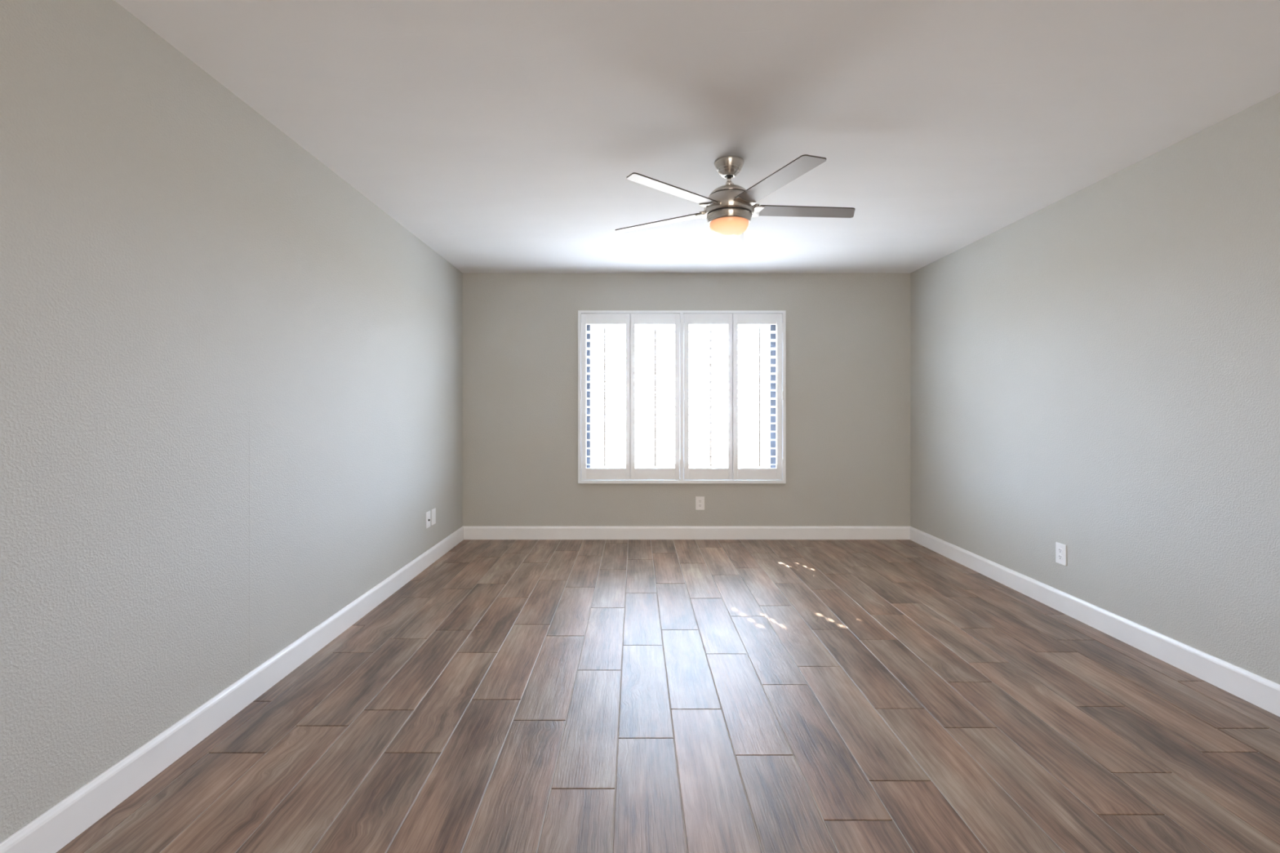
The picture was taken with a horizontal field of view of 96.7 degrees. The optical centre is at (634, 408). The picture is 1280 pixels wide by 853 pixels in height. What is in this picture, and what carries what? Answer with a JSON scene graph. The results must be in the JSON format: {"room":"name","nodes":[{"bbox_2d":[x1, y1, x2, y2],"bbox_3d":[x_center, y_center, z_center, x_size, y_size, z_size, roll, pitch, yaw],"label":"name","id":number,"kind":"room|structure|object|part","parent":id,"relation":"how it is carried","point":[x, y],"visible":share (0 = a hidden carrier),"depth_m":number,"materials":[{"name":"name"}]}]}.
{"room":"empty bedroom","nodes":[
{"label":"empty bedroom","id":0,"kind":"room"},
{"bbox_2d":[0,0,462,843],"bbox_3d":[-1.655,-0.067,0.607,0.150,2.640,9.514,0,0,0],"label":"wall","id":1,"kind":"structure","parent":0,"point":[231,380],"depth_m":1.94,"materials":[{"name":"beige paint"}]},
{"bbox_2d":[0,526,463,852],"bbox_3d":[-1.573,1.143,0.607,0.014,0.120,9.214,0,0,0],"label":"baseboard","id":2,"kind":"structure","parent":1,"relation":"attached to","point":[60,824],"depth_m":1.99,"materials":[{"name":"white paint"}]},
{"bbox_2d":[426,511,430,528],"bbox_3d":[-1.572,0.850,4.335,0.016,0.122,0.084,0,0,0],"label":"cable jack plate","id":3,"kind":"object","parent":1,"relation":"attached to","point":[428,513],"visible":1,"depth_m":4.33,"materials":[{"name":"white plastic"}]},
{"bbox_2d":[431,507,435,525],"bbox_3d":[-1.576,0.850,4.452,0.008,0.122,0.084,0,0,0],"label":"blank wall plate","id":4,"kind":"object","parent":1,"relation":"attached to","point":[433,511],"visible":1,"depth_m":4.43,"materials":[{"name":"white plastic"}]},
{"bbox_2d":[56,539,1279,852],"bbox_3d":[0.472,1.228,0.607,4.105,0.050,9.214,0,0,0],"label":"floor","id":5,"kind":"structure","parent":0,"point":[511,695],"depth_m":2.13,"materials":[{"name":"brown wood"}]},
{"bbox_2d":[462,273,910,526],"bbox_3d":[0.472,0.008,5.289,4.105,2.490,0.150,0,0,0],"label":"wall","id":6,"kind":"structure","parent":0,"point":[848,335],"depth_m":5.21,"materials":[{"name":"beige paint"}]},
{"bbox_2d":[586,324,776,468],"bbox_3d":[0.428,-0.100,5.324,1.840,1.530,0.050,0,0,0],"label":"window","id":7,"kind":"structure","parent":6,"relation":"in","point":[772,419],"depth_m":5.30,"materials":[{"name":"clear glass"}]},
{"bbox_2d":[577,310,786,483],"bbox_3d":[0.427,-0.101,5.220,1.892,1.575,0.159,0,0,0],"label":"plantation shutter","id":8,"kind":"object","parent":7,"relation":"attached to","point":[681,473],"visible":1,"depth_m":5.18,"materials":[{"name":"white paint"}]},
{"bbox_3d":[-0.272,-0.102,5.146,0.014,1.264,0.011,0,0,0],"label":"tilt rod","id":9,"kind":"part","parent":8,"relation":"part of","materials":[{"name":"white paint"}]},
{"bbox_3d":[-0.261,-0.104,5.198,0.454,1.517,0.032,0,0,0],"label":"panel","id":10,"kind":"part","parent":8,"relation":"part of","materials":[{"name":"white paint"}]},
{"bbox_3d":[0.183,-0.104,5.196,0.446,1.515,0.028,0,0,0],"label":"panel","id":11,"kind":"part","parent":8,"relation":"part of","materials":[{"name":"white paint"}]},
{"bbox_3d":[0.182,-0.102,5.146,0.014,1.264,0.011,0,0,0],"label":"tilt rod","id":12,"kind":"part","parent":8,"relation":"part of","materials":[{"name":"white paint"}]},
{"bbox_3d":[0.673,-0.104,5.198,0.453,1.517,0.032,0,0,0],"label":"panel","id":13,"kind":"part","parent":8,"relation":"part of","materials":[{"name":"white paint"}]},
{"bbox_3d":[0.684,-0.102,5.146,0.014,1.264,0.011,0,0,0],"label":"tilt rod","id":14,"kind":"part","parent":8,"relation":"part of","materials":[{"name":"white paint"}]},
{"bbox_3d":[1.117,-0.104,5.196,0.447,1.515,0.028,0,0,0],"label":"panel","id":15,"kind":"part","parent":8,"relation":"part of","materials":[{"name":"white paint"}]},
{"bbox_3d":[1.128,-0.102,5.146,0.014,1.264,0.011,0,0,0],"label":"tilt rod","id":16,"kind":"part","parent":8,"relation":"part of","materials":[{"name":"white paint"}]},
{"bbox_2d":[463,526,910,539],"bbox_3d":[0.472,1.143,5.207,4.105,0.120,0.014,0,0,0],"label":"baseboard","id":17,"kind":"structure","parent":6,"relation":"attached to","point":[469,532],"depth_m":5.20,"materials":[{"name":"white paint"}]},
{"bbox_2d":[695,496,704,510],"bbox_3d":[0.596,0.872,5.210,0.080,0.122,0.009,0,0,0],"label":"wall outlet","id":18,"kind":"object","parent":6,"relation":"attached to","point":[700,500],"visible":1,"depth_m":5.21,"materials":[{"name":"white plastic"}]},
{"bbox_2d":[114,0,1279,273],"bbox_3d":[0.472,-1.312,0.607,4.105,0.150,9.514,0,0,0],"label":"ceiling","id":19,"kind":"structure","parent":0,"point":[505,136],"depth_m":2.33,"materials":[{"name":"paint"}]},
{"bbox_2d":[615,154,855,248],"bbox_3d":[0.510,-1.049,2.884,1.241,0.376,1.255,0,0,0],"label":"ceiling fan","id":20,"kind":"object","parent":19,"relation":"hanging from","point":[729,210],"visible":1,"depth_m":2.78,"materials":[{"name":"silver metal"}]},
{"bbox_3d":[0.134,-0.998,3.069,0.527,0.006,0.102,0,9,32],"label":"blade","id":21,"kind":"part","parent":20,"relation":"part of","materials":[{"name":"grey wood"}]},
{"bbox_3d":[0.169,-0.998,2.602,0.527,0.006,0.102,0,8,-40],"label":"blade","id":22,"kind":"part","parent":20,"relation":"part of","materials":[{"name":"silver metal"}]},
{"bbox_3d":[0.359,-0.997,2.930,0.068,0.018,0.104,0,8,32],"label":"blade arm","id":23,"kind":"part","parent":20,"relation":"part of","materials":[{"name":"silver metal"}]},
{"bbox_3d":[0.371,-0.997,2.774,0.068,0.018,0.104,0,8,-40],"label":"blade arm","id":24,"kind":"part","parent":20,"relation":"part of","materials":[{"name":"silver metal"}]},
{"bbox_3d":[0.473,-0.899,2.860,0.197,0.074,0.197,0,0,0],"label":"lamp shade","id":25,"kind":"part","parent":20,"relation":"part of","materials":[{"name":"beige"}]},
{"bbox_3d":[0.567,-0.998,3.247,0.102,0.006,0.527,-9,-2,14],"label":"blade","id":26,"kind":"part","parent":20,"relation":"part of","materials":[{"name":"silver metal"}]},
{"bbox_3d":[0.524,-0.997,2.736,0.104,0.018,0.068,9,-3,-22],"label":"blade arm","id":27,"kind":"part","parent":20,"relation":"part of","materials":[{"name":"silver metal"}]},
{"bbox_3d":[0.606,-0.997,2.870,0.068,0.018,0.104,0,-9,-4],"label":"blade arm","id":28,"kind":"part","parent":20,"relation":"part of","materials":[{"name":"silver metal"}]},
{"bbox_3d":[0.624,-0.998,2.491,0.102,0.006,0.527,9,-3,-22],"label":"blade","id":29,"kind":"part","parent":20,"relation":"part of","materials":[{"name":"grey wood"}]},
{"bbox_3d":[0.870,-0.998,2.890,0.527,0.006,0.102,0,-9,-4],"label":"blade","id":30,"kind":"part","parent":20,"relation":"part of","materials":[{"name":"grey wood"}]},
{"bbox_2d":[910,92,1279,684],"bbox_3d":[2.600,-0.067,0.607,0.150,2.640,9.514,0,0,0],"label":"wall","id":31,"kind":"structure","parent":0,"point":[1095,373],"depth_m":2.89,"materials":[{"name":"beige paint"}]},
{"bbox_2d":[1055,542,1066,565],"bbox_3d":[2.521,0.863,3.366,0.009,0.122,0.080,0,0,0],"label":"wall outlet","id":32,"kind":"object","parent":31,"relation":"attached to","point":[1060,548],"visible":1,"depth_m":3.36,"materials":[{"name":"white plastic"}]},
{"bbox_2d":[1057,554,1062,559],"bbox_3d":[2.518,0.882,3.366,0.003,0.028,0.034,0,0,0],"label":"receptacle","id":33,"kind":"object","parent":32,"relation":"attached to","point":[1060,556],"depth_m":3.37,"materials":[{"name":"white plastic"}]},
{"bbox_2d":[1057,547,1062,553],"bbox_3d":[2.518,0.844,3.366,0.003,0.028,0.034,0,0,0],"label":"receptacle","id":34,"kind":"object","parent":32,"relation":"attached to","point":[1060,549],"depth_m":3.37,"materials":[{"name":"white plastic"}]},
{"bbox_2d":[909,526,1279,716],"bbox_3d":[2.518,1.143,0.607,0.014,0.120,9.214,0,0,0],"label":"baseboard","id":35,"kind":"structure","parent":31,"relation":"attached to","point":[1264,693],"depth_m":2.88,"materials":[{"name":"white paint"}]}
]}

